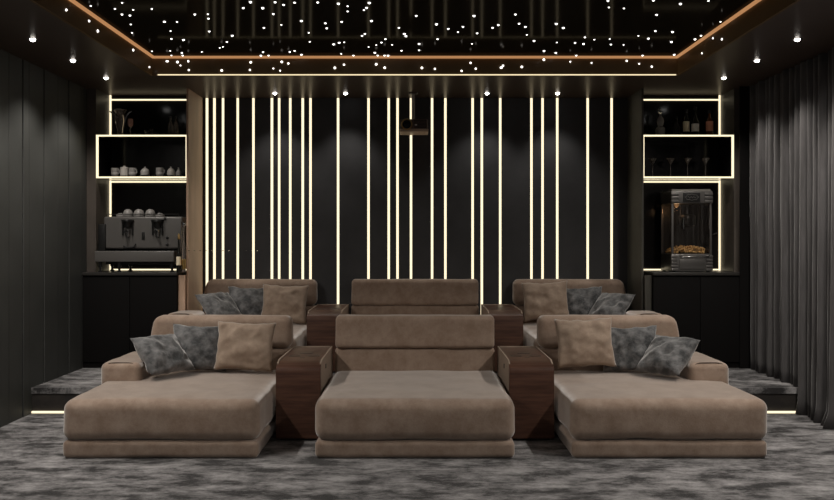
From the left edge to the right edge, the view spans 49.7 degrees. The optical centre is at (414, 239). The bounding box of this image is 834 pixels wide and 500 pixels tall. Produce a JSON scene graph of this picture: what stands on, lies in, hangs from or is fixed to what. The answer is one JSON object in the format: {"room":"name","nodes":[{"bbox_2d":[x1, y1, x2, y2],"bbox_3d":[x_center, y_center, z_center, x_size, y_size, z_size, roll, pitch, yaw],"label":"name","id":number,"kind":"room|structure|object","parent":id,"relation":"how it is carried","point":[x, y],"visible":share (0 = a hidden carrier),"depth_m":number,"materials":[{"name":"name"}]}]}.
{"room":"home theater","nodes":[
{"label":"home theater","id":0,"kind":"room"},
{"bbox_2d":[0,49,86,427],"bbox_3d":[-3.390,-0.164,4.060,0.219,3.300,11.120,0,0,0],"label":"wall","id":1,"kind":"structure","parent":0,"point":[43,114],"depth_m":7.87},
{"bbox_2d":[203,98,626,314],"bbox_3d":[0.050,-0.164,9.680,7.100,3.300,0.180,0,0,0],"label":"wall","id":2,"kind":"structure","parent":0,"point":[515,112],"depth_m":9.59,"materials":[{"name":"black paint"}]},
{"bbox_2d":[206,98,207,283],"bbox_3d":[-2.219,-0.124,9.607,0.024,2.778,0.023,0,0,0],"label":"led strip","id":3,"kind":"object","parent":2,"relation":"attached to","point":[206,98],"visible":0.64,"depth_m":9.60,"materials":[{"name":"white plastic"}]},
{"bbox_2d":[213,98,215,278],"bbox_3d":[-2.140,-0.124,9.607,0.024,2.778,0.023,0,0,0],"label":"led strip","id":4,"kind":"object","parent":2,"relation":"attached to","point":[214,99],"visible":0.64,"depth_m":9.60,"materials":[{"name":"white plastic"}]},
{"bbox_2d":[222,98,223,278],"bbox_3d":[-2.047,-0.124,9.607,0.024,2.778,0.023,0,0,0],"label":"led strip","id":5,"kind":"object","parent":2,"relation":"attached to","point":[222,98],"visible":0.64,"depth_m":9.60,"materials":[{"name":"white plastic"}]},
{"bbox_2d":[237,98,238,278],"bbox_3d":[-1.890,-0.124,9.607,0.024,2.778,0.023,0,0,0],"label":"led strip","id":6,"kind":"object","parent":2,"relation":"attached to","point":[237,98],"visible":0.64,"depth_m":9.60,"materials":[{"name":"white plastic"}]},
{"bbox_2d":[252,98,254,278],"bbox_3d":[-1.723,-0.124,9.607,0.024,2.778,0.023,0,0,0],"label":"led strip","id":7,"kind":"object","parent":2,"relation":"attached to","point":[253,99],"visible":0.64,"depth_m":9.60,"materials":[{"name":"white plastic"}]},
{"bbox_2d":[271,98,272,278],"bbox_3d":[-1.526,-0.124,9.607,0.024,2.778,0.023,0,0,0],"label":"led strip","id":8,"kind":"object","parent":2,"relation":"attached to","point":[271,98],"visible":0.64,"depth_m":9.60,"materials":[{"name":"white plastic"}]},
{"bbox_2d":[278,98,279,278],"bbox_3d":[-1.448,-0.124,9.607,0.024,2.778,0.023,0,0,0],"label":"led strip","id":9,"kind":"object","parent":2,"relation":"attached to","point":[278,98],"visible":0.64,"depth_m":9.60,"materials":[{"name":"white plastic"}]},
{"bbox_2d":[289,98,290,278],"bbox_3d":[-1.330,-0.124,9.607,0.024,2.778,0.023,0,0,0],"label":"led strip","id":10,"kind":"object","parent":2,"relation":"attached to","point":[289,98],"visible":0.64,"depth_m":9.60,"materials":[{"name":"white plastic"}]},
{"bbox_2d":[302,98,303,278],"bbox_3d":[-1.198,-0.124,9.607,0.024,2.778,0.023,0,0,0],"label":"led strip","id":11,"kind":"object","parent":2,"relation":"attached to","point":[302,98],"visible":0.64,"depth_m":9.60,"materials":[{"name":"white plastic"}]},
{"bbox_2d":[309,98,311,278],"bbox_3d":[-1.115,-0.124,9.607,0.024,2.778,0.023,0,0,0],"label":"led strip","id":12,"kind":"object","parent":2,"relation":"attached to","point":[310,99],"visible":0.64,"depth_m":9.60,"materials":[{"name":"white plastic"}]},
{"bbox_2d":[337,98,338,303],"bbox_3d":[-0.820,-0.124,9.607,0.024,2.778,0.023,0,0,0],"label":"led strip","id":13,"kind":"object","parent":2,"relation":"attached to","point":[337,98],"visible":0.64,"depth_m":9.60,"materials":[{"name":"white plastic"}]},
{"bbox_2d":[367,98,369,278],"bbox_3d":[-0.496,-0.124,9.607,0.024,2.778,0.023,0,0,0],"label":"led strip","id":14,"kind":"object","parent":2,"relation":"attached to","point":[368,99],"visible":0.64,"depth_m":9.60,"materials":[{"name":"white plastic"}]},
{"bbox_2d":[388,98,389,278],"bbox_3d":[-0.281,-0.124,9.607,0.024,2.778,0.023,0,0,0],"label":"led strip","id":15,"kind":"object","parent":2,"relation":"attached to","point":[388,98],"visible":0.64,"depth_m":9.60,"materials":[{"name":"white plastic"}]},
{"bbox_2d":[396,98,398,278],"bbox_3d":[-0.187,-0.124,9.607,0.024,2.778,0.023,0,0,0],"label":"led strip","id":16,"kind":"object","parent":2,"relation":"attached to","point":[397,99],"visible":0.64,"depth_m":9.60,"materials":[{"name":"white plastic"}]},
{"bbox_2d":[410,98,411,278],"bbox_3d":[-0.043,-0.124,9.607,0.024,2.778,0.023,0,0,0],"label":"led strip","id":17,"kind":"object","parent":2,"relation":"attached to","point":[410,98],"visible":0.5,"depth_m":9.60,"materials":[{"name":"white plastic"}]},
{"bbox_2d":[431,98,432,278],"bbox_3d":[0.182,-0.124,9.607,0.024,2.778,0.023,0,0,0],"label":"led strip","id":18,"kind":"object","parent":2,"relation":"attached to","point":[431,98],"visible":0.64,"depth_m":9.60,"materials":[{"name":"white plastic"}]},
{"bbox_2d":[444,98,446,278],"bbox_3d":[0.324,-0.124,9.607,0.024,2.778,0.023,0,0,0],"label":"led strip","id":19,"kind":"object","parent":2,"relation":"attached to","point":[445,99],"visible":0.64,"depth_m":9.60,"materials":[{"name":"white plastic"}]},
{"bbox_2d":[471,98,473,278],"bbox_3d":[0.614,-0.124,9.607,0.024,2.778,0.023,0,0,0],"label":"led strip","id":20,"kind":"object","parent":2,"relation":"attached to","point":[472,99],"visible":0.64,"depth_m":9.60,"materials":[{"name":"white plastic"}]},
{"bbox_2d":[481,98,482,304],"bbox_3d":[0.713,-0.124,9.607,0.024,2.778,0.023,0,0,0],"label":"led strip","id":21,"kind":"object","parent":2,"relation":"attached to","point":[481,98],"visible":0.64,"depth_m":9.60,"materials":[{"name":"white plastic"}]},
{"bbox_2d":[499,98,500,303],"bbox_3d":[0.909,-0.124,9.607,0.024,2.778,0.023,0,0,0],"label":"led strip","id":22,"kind":"object","parent":2,"relation":"attached to","point":[499,98],"visible":0.64,"depth_m":9.60,"materials":[{"name":"white plastic"}]},
{"bbox_2d":[530,98,532,278],"bbox_3d":[1.242,-0.124,9.607,0.024,2.778,0.023,0,0,0],"label":"led strip","id":23,"kind":"object","parent":2,"relation":"attached to","point":[531,99],"visible":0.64,"depth_m":9.60,"materials":[{"name":"white plastic"}]},
{"bbox_2d":[541,98,543,278],"bbox_3d":[1.360,-0.124,9.607,0.024,2.778,0.023,0,0,0],"label":"led strip","id":24,"kind":"object","parent":2,"relation":"attached to","point":[542,99],"visible":0.64,"depth_m":9.60,"materials":[{"name":"white plastic"}]},
{"bbox_2d":[556,98,557,278],"bbox_3d":[1.517,-0.124,9.607,0.024,2.778,0.023,0,0,0],"label":"led strip","id":25,"kind":"object","parent":2,"relation":"attached to","point":[556,98],"visible":0.64,"depth_m":9.60,"materials":[{"name":"white plastic"}]},
{"bbox_2d":[587,98,588,278],"bbox_3d":[1.841,-0.124,9.607,0.024,2.778,0.023,0,0,0],"label":"led strip","id":26,"kind":"object","parent":2,"relation":"attached to","point":[587,98],"visible":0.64,"depth_m":9.60,"materials":[{"name":"white plastic"}]},
{"bbox_2d":[610,98,612,278],"bbox_3d":[2.096,-0.124,9.607,0.024,2.778,0.023,0,0,0],"label":"led strip","id":27,"kind":"object","parent":2,"relation":"attached to","point":[611,99],"visible":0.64,"depth_m":9.60,"materials":[{"name":"white plastic"}]},
{"bbox_2d":[0,413,833,499],"bbox_3d":[0.050,1.546,4.160,7.300,0.120,11.320,0,0,0],"label":"floor","id":28,"kind":"structure","parent":0,"point":[798,464],"depth_m":5.73,"materials":[{"name":"grey carpet"}]},
{"bbox_2d":[63,315,292,457],"bbox_3d":[-1.725,1.058,6.881,1.390,0.855,1.591,0,0,0],"label":"sofa","id":29,"kind":"object","parent":28,"relation":"on","point":[134,412],"visible":0.79,"depth_m":6.12,"materials":[{"name":"brown fabric"}]},
{"bbox_2d":[130,334,195,374],"bbox_3d":[-1.979,0.895,7.067,0.299,0.290,0.424,0,0,38],"label":"throw pillow","id":30,"kind":"object","parent":29,"relation":"on","point":[161,354],"visible":1,"depth_m":6.98,"materials":[{"name":"grey fabric"}]},
{"bbox_2d":[63,370,275,439],"bbox_3d":[-1.731,1.221,6.813,1.358,0.300,1.450,0,0,0],"label":"seat cushion","id":31,"kind":"object","parent":29,"relation":"on","point":[192,404],"depth_m":6.12,"materials":[{"name":"brown fabric"}]},
{"bbox_2d":[173,324,225,371],"bbox_3d":[-1.755,0.879,7.350,0.466,0.385,0.215,0,0,-11],"label":"throw pillow","id":32,"kind":"object","parent":29,"relation":"on","point":[199,344],"visible":0.65,"depth_m":7.29,"materials":[{"name":"grey fabric"}]},
{"bbox_2d":[214,320,275,371],"bbox_3d":[-1.373,0.857,7.267,0.497,0.407,0.188,0,0,0],"label":"throw pillow","id":33,"kind":"object","parent":29,"relation":"on","point":[240,346],"visible":1,"depth_m":7.22,"materials":[{"name":"beige fabric"}]},
{"bbox_2d":[276,346,332,439],"bbox_3d":[-0.861,1.192,7.134,0.335,0.588,0.972,0,0,0],"label":"console","id":34,"kind":"object","parent":28,"relation":"on","point":[303,373],"visible":0.95,"depth_m":6.65,"materials":[{"name":"brown wood"}]},
{"bbox_2d":[315,314,514,457],"bbox_3d":[0.001,1.058,6.878,1.379,0.855,1.595,0,0,0],"label":"chaise","id":35,"kind":"object","parent":28,"relation":"on","point":[402,385],"visible":1,"depth_m":6.36,"materials":[{"name":"brown fabric"}]},
{"bbox_2d":[315,370,514,439],"bbox_3d":[0.001,1.221,6.808,1.378,0.301,1.454,0,0,0],"label":"seat cushion","id":36,"kind":"object","parent":35,"relation":"on","point":[355,404],"depth_m":6.11,"materials":[{"name":"brown fabric"}]},
{"bbox_2d":[32,394,797,410],"bbox_3d":[0.080,1.400,8.668,6.740,0.168,1.903,0,0,0],"label":"platform riser","id":37,"kind":"object","parent":28,"relation":"on","point":[40,402],"visible":0.14,"depth_m":7.72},
{"bbox_2d":[31,411,63,412],"bbox_3d":[-2.790,1.474,7.707,0.980,0.016,0.020,0,0,0],"label":"step light","id":38,"kind":"object","parent":37,"relation":"attached to","point":[31,411],"visible":0.36,"depth_m":7.70,"materials":[{"name":"white plastic"}]},
{"bbox_2d":[31,368,797,393],"bbox_3d":[0.080,1.291,8.662,6.740,0.050,1.915,0,0,0],"label":"platform","id":39,"kind":"object","parent":37,"relation":"on","point":[748,380],"visible":0.21,"depth_m":7.94,"materials":[{"name":"grey carpet"}]},
{"bbox_2d":[82,88,202,367],"bbox_3d":[-2.773,-0.123,9.232,1.023,2.779,0.714,0,0,0],"label":"shelving unit","id":40,"kind":"object","parent":39,"relation":"on","point":[118,307],"visible":0.81,"depth_m":9.14,"materials":[{"name":"black wood"}]},
{"bbox_2d":[111,168,119,175],"bbox_3d":[-3.042,-0.688,9.131,0.081,0.082,0.077,0,0,-27],"label":"coffee cup","id":41,"kind":"object","parent":40,"relation":"in","point":[114,171],"visible":0.88,"depth_m":9.10,"materials":[{"name":"grey ceramic"}]},
{"bbox_2d":[109,109,131,134],"bbox_3d":[-2.993,-1.190,9.150,0.184,0.273,0.146,0,0,38],"label":"vase","id":42,"kind":"object","parent":40,"relation":"on","point":[120,119],"visible":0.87,"depth_m":9.12,"materials":[{"name":"clear glass"}]},
{"bbox_2d":[120,166,128,175],"bbox_3d":[-2.949,-0.701,9.130,0.082,0.108,0.082,0,0,0],"label":"storage jar","id":43,"kind":"object","parent":40,"relation":"in","point":[123,170],"visible":0.94,"depth_m":9.10,"materials":[{"name":"grey ceramic"}]},
{"bbox_2d":[128,119,132,134],"bbox_3d":[-2.864,-1.135,9.060,0.054,0.165,0.053,0,0,0],"label":"goblet","id":44,"kind":"object","parent":40,"relation":"on","point":[130,121],"visible":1,"depth_m":9.04,"materials":[{"name":"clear glass"}]},
{"bbox_2d":[128,119,132,126],"bbox_3d":[-2.864,-1.178,9.060,0.054,0.080,0.053,0,0,0],"label":"bowl","id":45,"kind":"object","parent":44,"relation":"on","point":[130,121],"depth_m":9.04,"materials":[{"name":"orange metal"}]},
{"bbox_2d":[129,168,136,175],"bbox_3d":[-2.864,-0.689,9.131,0.079,0.084,0.075,0,0,-27],"label":"coffee cup","id":46,"kind":"object","parent":40,"relation":"in","point":[132,171],"visible":0.94,"depth_m":9.10,"materials":[{"name":"grey ceramic"}]},
{"bbox_2d":[82,271,185,274],"bbox_3d":[-2.817,0.335,9.230,0.935,0.030,0.710,0,0,0],"label":"countertop","id":47,"kind":"structure","parent":40,"relation":"on","point":[104,272],"depth_m":8.88,"materials":[{"name":"grey stone"}]},
{"bbox_2d":[140,167,149,175],"bbox_3d":[-2.739,-0.696,9.130,0.092,0.097,0.092,0,0,0],"label":"sugar bowl","id":48,"kind":"object","parent":40,"relation":"in","point":[144,172],"visible":0.94,"depth_m":9.10,"materials":[{"name":"grey ceramic"}]},
{"bbox_2d":[156,168,164,175],"bbox_3d":[-2.587,-0.690,9.131,0.081,0.085,0.077,0,0,-27],"label":"coffee cup","id":49,"kind":"object","parent":40,"relation":"in","point":[159,171],"visible":0.91,"depth_m":9.10,"materials":[{"name":"grey ceramic"}]},
{"bbox_2d":[168,116,172,134],"bbox_3d":[-2.485,-1.156,9.150,0.050,0.206,0.049,0,0,0],"label":"bottle","id":50,"kind":"object","parent":40,"relation":"on","point":[170,125],"visible":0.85,"depth_m":9.13,"materials":[{"name":"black glass"}]},
{"bbox_2d":[167,167,174,175],"bbox_3d":[-2.475,-0.696,9.130,0.080,0.097,0.080,0,0,0],"label":"sugar bowl","id":51,"kind":"object","parent":40,"relation":"in","point":[170,172],"visible":0.93,"depth_m":9.10,"materials":[{"name":"grey ceramic"}]},
{"bbox_2d":[173,116,177,134],"bbox_3d":[-2.431,-1.156,9.150,0.050,0.206,0.049,0,0,0],"label":"bottle","id":52,"kind":"object","parent":40,"relation":"on","point":[175,127],"visible":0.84,"depth_m":9.13,"materials":[{"name":"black glass"}]},
{"bbox_2d":[176,233,180,271],"bbox_3d":[-2.333,0.127,8.890,0.048,0.385,0.048,0,0,0],"label":"syrup bottle","id":53,"kind":"object","parent":40,"relation":"on","point":[178,256],"visible":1,"depth_m":8.88,"materials":[{"name":"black glass"}]},
{"bbox_2d":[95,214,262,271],"bbox_3d":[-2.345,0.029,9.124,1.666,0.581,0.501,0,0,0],"label":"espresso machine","id":54,"kind":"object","parent":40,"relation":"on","point":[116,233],"visible":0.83,"depth_m":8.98,"materials":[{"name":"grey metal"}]},
{"bbox_2d":[123,209,132,216],"bbox_3d":[-2.893,-0.273,9.070,0.102,0.075,0.102,0,0,0],"label":"espresso cup","id":55,"kind":"object","parent":54,"relation":"on","point":[127,211],"visible":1,"depth_m":9.03,"materials":[{"name":"grey ceramic"}]},
{"bbox_2d":[95,250,181,261],"bbox_3d":[-2.784,0.164,9.145,0.788,0.109,0.440,0,0,0],"label":"drip tray","id":56,"kind":"object","parent":54,"relation":"on","point":[100,255],"depth_m":8.93,"materials":[{"name":"grey metal"}]},
{"bbox_2d":[133,209,144,216],"bbox_3d":[-2.782,-0.273,9.070,0.110,0.075,0.110,0,0,0],"label":"espresso cup","id":57,"kind":"object","parent":54,"relation":"on","point":[138,211],"visible":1,"depth_m":9.03,"materials":[{"name":"grey ceramic"}]},
{"bbox_2d":[145,209,155,216],"bbox_3d":[-2.668,-0.273,9.070,0.106,0.075,0.106,0,0,0],"label":"espresso cup","id":58,"kind":"object","parent":54,"relation":"on","point":[149,211],"visible":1,"depth_m":9.03,"materials":[{"name":"grey ceramic"}]},
{"bbox_2d":[97,250,262,250],"bbox_3d":[-2.335,0.106,8.957,1.645,0.005,0.045,0,0,0],"label":"grille","id":59,"kind":"object","parent":54,"relation":"attached to","point":[97,250],"depth_m":8.95,"materials":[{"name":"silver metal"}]},
{"bbox_2d":[176,167,181,175],"bbox_3d":[-2.398,-0.691,9.130,0.060,0.089,0.060,0,0,0],"label":"sugar bowl","id":60,"kind":"object","parent":40,"relation":"in","point":[178,172],"visible":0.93,"depth_m":9.11,"materials":[{"name":"grey ceramic"}]},
{"bbox_2d":[182,222,185,271],"bbox_3d":[-2.284,0.072,8.890,0.040,0.495,0.040,0,0,0],"label":"syrup bottle","id":61,"kind":"object","parent":40,"relation":"on","point":[183,223],"visible":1,"depth_m":8.88,"materials":[{"name":"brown glass"}]},
{"bbox_2d":[168,279,316,347],"bbox_3d":[-1.689,0.838,8.777,1.323,0.855,1.619,0,0,0],"label":"sofa","id":62,"kind":"object","parent":39,"relation":"on","point":[214,285],"visible":0.21,"depth_m":9.37,"materials":[{"name":"brown fabric"}]},
{"bbox_2d":[194,292,241,314],"bbox_3d":[-1.946,0.670,8.987,0.297,0.293,0.420,0,0,38],"label":"throw pillow","id":63,"kind":"object","parent":62,"relation":"on","point":[219,303],"visible":0.77,"depth_m":8.90,"materials":[{"name":"grey fabric"}]},
{"bbox_2d":[228,286,262,314],"bbox_3d":[-1.702,0.664,9.251,0.472,0.375,0.212,0,0,-11],"label":"throw pillow","id":64,"kind":"object","parent":62,"relation":"on","point":[249,301],"visible":0.56,"depth_m":9.19,"materials":[{"name":"grey fabric"}]},
{"bbox_2d":[261,284,308,323],"bbox_3d":[-1.331,0.651,9.169,0.494,0.403,0.191,0,0,4],"label":"throw pillow","id":65,"kind":"object","parent":62,"relation":"on","point":[277,300],"visible":0.89,"depth_m":9.11,"materials":[{"name":"beige fabric"}]},
{"bbox_2d":[289,323,306,347],"bbox_3d":[-1.628,1.001,8.708,1.152,0.300,1.449,0,0,0],"label":"seat cushion","id":66,"kind":"object","parent":62,"relation":"on","point":[299,330],"depth_m":8.53,"materials":[{"name":"fabric"}]},
{"bbox_2d":[307,304,348,372],"bbox_3d":[-0.861,0.972,9.029,0.335,0.588,0.972,0,0,0],"label":"console","id":67,"kind":"object","parent":39,"relation":"on","point":[321,319],"visible":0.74,"depth_m":8.54,"materials":[{"name":"brown wood"}]},
{"bbox_2d":[351,279,478,314],"bbox_3d":[0.001,0.838,8.774,1.379,0.855,1.595,0,0,0],"label":"sofa","id":68,"kind":"object","parent":39,"relation":"on","point":[369,296],"visible":0.34,"depth_m":9.37,"materials":[{"name":"brown fabric"}]},
{"bbox_2d":[481,304,522,372],"bbox_3d":[0.861,0.972,9.029,0.335,0.588,0.972,0,0,0],"label":"console","id":69,"kind":"object","parent":39,"relation":"on","point":[508,319],"visible":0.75,"depth_m":8.54,"materials":[{"name":"brown wood"}]},
{"bbox_2d":[512,279,661,347],"bbox_3d":[1.689,0.838,8.776,1.323,0.855,1.623,0,0,0],"label":"sofa","id":70,"kind":"object","parent":39,"relation":"on","point":[608,285],"visible":0.19,"depth_m":9.37,"materials":[{"name":"brown fabric"}]},
{"bbox_2d":[523,323,540,347],"bbox_3d":[1.629,1.000,8.704,1.148,0.301,1.448,0,0,0],"label":"seat cushion","id":71,"kind":"object","parent":70,"relation":"on","point":[529,329],"depth_m":8.59,"materials":[{"name":"fabric"}]},
{"bbox_2d":[521,281,568,321],"bbox_3d":[1.329,0.621,9.164,0.494,0.413,0.200,0,0,0],"label":"throw pillow","id":72,"kind":"object","parent":70,"relation":"on","point":[546,298],"visible":0.9,"depth_m":9.11,"materials":[{"name":"beige fabric"}]},
{"bbox_2d":[567,286,601,314],"bbox_3d":[1.699,0.665,9.242,0.468,0.383,0.209,0,0,11],"label":"throw pillow","id":73,"kind":"object","parent":70,"relation":"on","point":[581,301],"visible":0.62,"depth_m":9.18,"materials":[{"name":"grey fabric"}]},
{"bbox_2d":[588,293,634,314],"bbox_3d":[1.944,0.676,8.979,0.296,0.288,0.421,0,0,-38],"label":"throw pillow","id":74,"kind":"object","parent":70,"relation":"on","point":[607,303],"visible":0.63,"depth_m":8.90,"materials":[{"name":"grey fabric"}]},
{"bbox_2d":[627,88,739,367],"bbox_3d":[2.766,-0.123,9.232,1.008,2.779,0.714,0,0,0],"label":"shelving unit","id":75,"kind":"object","parent":39,"relation":"on","point":[704,306],"visible":0.84,"depth_m":9.19,"materials":[{"name":"black wood"}]},
{"bbox_2d":[648,158,656,175],"bbox_3d":[2.429,-0.739,9.200,0.086,0.193,0.086,0,0,0],"label":"cocktail glass","id":76,"kind":"object","parent":75,"relation":"in","point":[652,160],"visible":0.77,"depth_m":9.18,"materials":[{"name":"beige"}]},
{"bbox_2d":[655,109,665,134],"bbox_3d":[2.495,-1.190,9.150,0.104,0.275,0.103,0,0,0],"label":"decanter","id":77,"kind":"object","parent":75,"relation":"on","point":[660,129],"visible":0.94,"depth_m":9.12,"materials":[{"name":"clear glass"}]},
{"bbox_2d":[666,158,674,175],"bbox_3d":[2.612,-0.739,9.200,0.086,0.193,0.086,0,0,0],"label":"cocktail glass","id":78,"kind":"object","parent":75,"relation":"in","point":[670,160],"visible":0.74,"depth_m":9.18,"materials":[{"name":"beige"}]},
{"bbox_2d":[673,117,679,134],"bbox_3d":[2.659,-1.153,9.150,0.066,0.201,0.066,0,0,0],"label":"liquor bottle","id":79,"kind":"object","parent":75,"relation":"on","point":[676,128],"visible":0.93,"depth_m":9.13,"materials":[{"name":"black glass"}]},
{"bbox_2d":[683,110,689,134],"bbox_3d":[2.758,-1.189,9.150,0.064,0.271,0.064,0,0,0],"label":"liquor bottle","id":80,"kind":"object","parent":75,"relation":"on","point":[686,124],"visible":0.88,"depth_m":9.13,"materials":[{"name":"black glass"}]},
{"bbox_2d":[683,158,691,175],"bbox_3d":[2.786,-0.739,9.200,0.086,0.193,0.086,0,0,0],"label":"cocktail glass","id":81,"kind":"object","parent":75,"relation":"in","point":[687,160],"visible":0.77,"depth_m":9.18,"materials":[{"name":"beige"}]},
{"bbox_2d":[661,189,717,271],"bbox_3d":[2.771,-0.093,9.098,0.469,0.825,0.424,0,0,0],"label":"machine","id":82,"kind":"object","parent":75,"relation":"on","point":[680,208],"visible":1,"depth_m":9.04,"materials":[{"name":"grey metal"}]},
{"bbox_2d":[665,245,704,253],"bbox_3d":[2.740,0.094,9.106,0.352,0.086,0.337,0,0,0],"label":"heap","id":83,"kind":"object","parent":82,"relation":"on","point":[687,249],"visible":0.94,"depth_m":9.02,"materials":[{"name":"yellow food"}]},
{"bbox_2d":[678,204,694,225],"bbox_3d":[2.753,-0.250,9.120,0.170,0.222,0.170,0,0,0],"label":"kettle","id":84,"kind":"object","parent":82,"relation":"on","point":[689,220],"depth_m":9.06,"materials":[{"name":"grey metal"}]},
{"bbox_2d":[644,271,739,274],"bbox_3d":[2.810,0.335,9.230,0.920,0.030,0.710,0,0,0],"label":"countertop","id":85,"kind":"structure","parent":75,"relation":"on","point":[645,272],"depth_m":8.88,"materials":[{"name":"grey"}]},
{"bbox_2d":[691,107,698,134],"bbox_3d":[2.850,-1.204,9.150,0.074,0.302,0.074,0,0,0],"label":"liquor bottle","id":86,"kind":"object","parent":75,"relation":"on","point":[695,124],"visible":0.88,"depth_m":9.12,"materials":[{"name":"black glass"}]},
{"bbox_2d":[701,158,709,175],"bbox_3d":[2.969,-0.739,9.200,0.086,0.193,0.086,0,0,0],"label":"cocktail glass","id":87,"kind":"object","parent":75,"relation":"in","point":[705,160],"visible":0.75,"depth_m":9.18,"materials":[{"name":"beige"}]},
{"bbox_2d":[706,111,712,134],"bbox_3d":[2.994,-1.184,9.150,0.070,0.261,0.070,0,0,0],"label":"liquor bottle","id":88,"kind":"object","parent":75,"relation":"on","point":[709,123],"visible":0.93,"depth_m":9.12,"materials":[{"name":"brown glass"}]},
{"bbox_2d":[740,86,750,367],"bbox_3d":[3.325,-0.124,8.871,0.250,2.780,0.006,0,0,0],"label":"trim","id":89,"kind":"structure","parent":75,"relation":"attached to","point":[745,356],"depth_m":8.87,"materials":[{"name":"black wood"}]},
{"bbox_2d":[767,411,795,412],"bbox_3d":[2.785,1.474,7.707,0.970,0.016,0.020,0,0,0],"label":"step light","id":90,"kind":"object","parent":37,"relation":"attached to","point":[767,411],"visible":0.36,"depth_m":7.70,"materials":[{"name":"white plastic"}]},
{"bbox_2d":[497,346,553,439],"bbox_3d":[0.861,1.192,7.134,0.335,0.588,0.972,0,0,0],"label":"console","id":91,"kind":"object","parent":28,"relation":"on","point":[526,373],"visible":0.97,"depth_m":6.65,"materials":[{"name":"brown wood"}]},
{"bbox_2d":[537,315,766,457],"bbox_3d":[1.727,1.058,6.880,1.395,0.856,1.600,0,0,0],"label":"sofa","id":92,"kind":"object","parent":28,"relation":"on","point":[696,413],"visible":0.77,"depth_m":6.12,"materials":[{"name":"brown fabric"}]},
{"bbox_2d":[554,317,615,368],"bbox_3d":[1.376,0.832,7.280,0.493,0.409,0.193,0,0,0],"label":"throw pillow","id":93,"kind":"object","parent":92,"relation":"on","point":[581,343],"visible":1,"depth_m":7.22,"materials":[{"name":"beige fabric"}]},
{"bbox_2d":[603,325,656,371],"bbox_3d":[1.757,0.886,7.346,0.463,0.379,0.206,0,0,9],"label":"throw pillow","id":94,"kind":"object","parent":92,"relation":"on","point":[629,345],"visible":0.64,"depth_m":7.29,"materials":[{"name":"grey fabric"}]},
{"bbox_2d":[554,370,766,439],"bbox_3d":[1.733,1.220,6.809,1.358,0.301,1.449,0,0,0],"label":"seat cushion","id":95,"kind":"object","parent":92,"relation":"on","point":[589,404],"depth_m":6.12,"materials":[{"name":"brown fabric"}]},
{"bbox_2d":[634,335,699,375],"bbox_3d":[1.978,0.904,7.066,0.295,0.288,0.424,0,0,-38],"label":"throw pillow","id":96,"kind":"object","parent":92,"relation":"on","point":[665,355],"visible":1,"depth_m":6.98,"materials":[{"name":"grey fabric"}]},
{"bbox_2d":[0,0,833,97],"bbox_3d":[0.050,-1.564,4.110,7.100,0.100,11.220,0,0,0],"label":"ceiling","id":97,"kind":"structure","parent":0,"point":[58,42],"depth_m":8.44,"materials":[{"name":"black paint"}]},
{"bbox_2d":[400,92,427,134],"bbox_3d":[-0.010,-1.306,9.262,0.290,0.416,0.316,0,0,0],"label":"projector","id":98,"kind":"object","parent":97,"relation":"attached to","point":[413,126],"visible":1,"depth_m":9.12,"materials":[{"name":"brown plastic"}]},
{"bbox_2d":[414,120,425,127],"bbox_3d":[0.052,-1.175,9.118,0.125,0.076,0.005,0,0,0],"label":"vent grille","id":99,"kind":"object","parent":98,"relation":"attached to","point":[417,123],"depth_m":9.11,"materials":[{"name":"grey metal"}]},
{"bbox_2d":[75,0,754,55],"bbox_3d":[0.000,-1.728,4.730,5.220,0.080,7.460,0,0,0],"label":"ceiling panel","id":100,"kind":"object","parent":97,"relation":"attached to","point":[590,19],"depth_m":7.05,"materials":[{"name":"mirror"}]},
{"bbox_2d":[30,0,799,75],"bbox_3d":[0.000,-1.599,4.730,4.860,0.177,7.100,0,0,0],"label":"trim","id":101,"kind":"structure","parent":97,"relation":"attached to","point":[763,11],"depth_m":8.26,"materials":[{"name":"brown wood"}]},
{"bbox_2d":[69,0,760,57],"bbox_3d":[0.000,-1.676,4.729,4.818,0.020,7.059,0,0,0],"label":"light","id":102,"kind":"object","parent":101,"relation":"attached to","point":[74,2],"visible":1,"depth_m":8.24,"materials":[{"name":"orange"}]},
{"bbox_2d":[158,74,675,74],"bbox_3d":[0.018,-1.516,8.257,4.755,0.009,0.006,0,0,0],"label":"light","id":103,"kind":"object","parent":101,"relation":"attached to","point":[158,74],"visible":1,"depth_m":8.26,"materials":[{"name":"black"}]},
{"bbox_2d":[750,65,799,386],"bbox_3d":[3.317,-0.124,8.290,0.133,2.774,1.143,0,0,0],"label":"curtain","id":104,"kind":"object","parent":97,"relation":"hanging from","point":[775,101],"visible":0.94,"depth_m":8.21,"materials":[{"name":"grey fabric"}]},
{"bbox_2d":[795,47,833,428],"bbox_3d":[3.291,-0.014,5.945,0.172,2.994,3.492,0,0,0],"label":"curtain","id":105,"kind":"object","parent":97,"relation":"hanging from","point":[816,228],"visible":1,"depth_m":7.39,"materials":[{"name":"grey fabric"}]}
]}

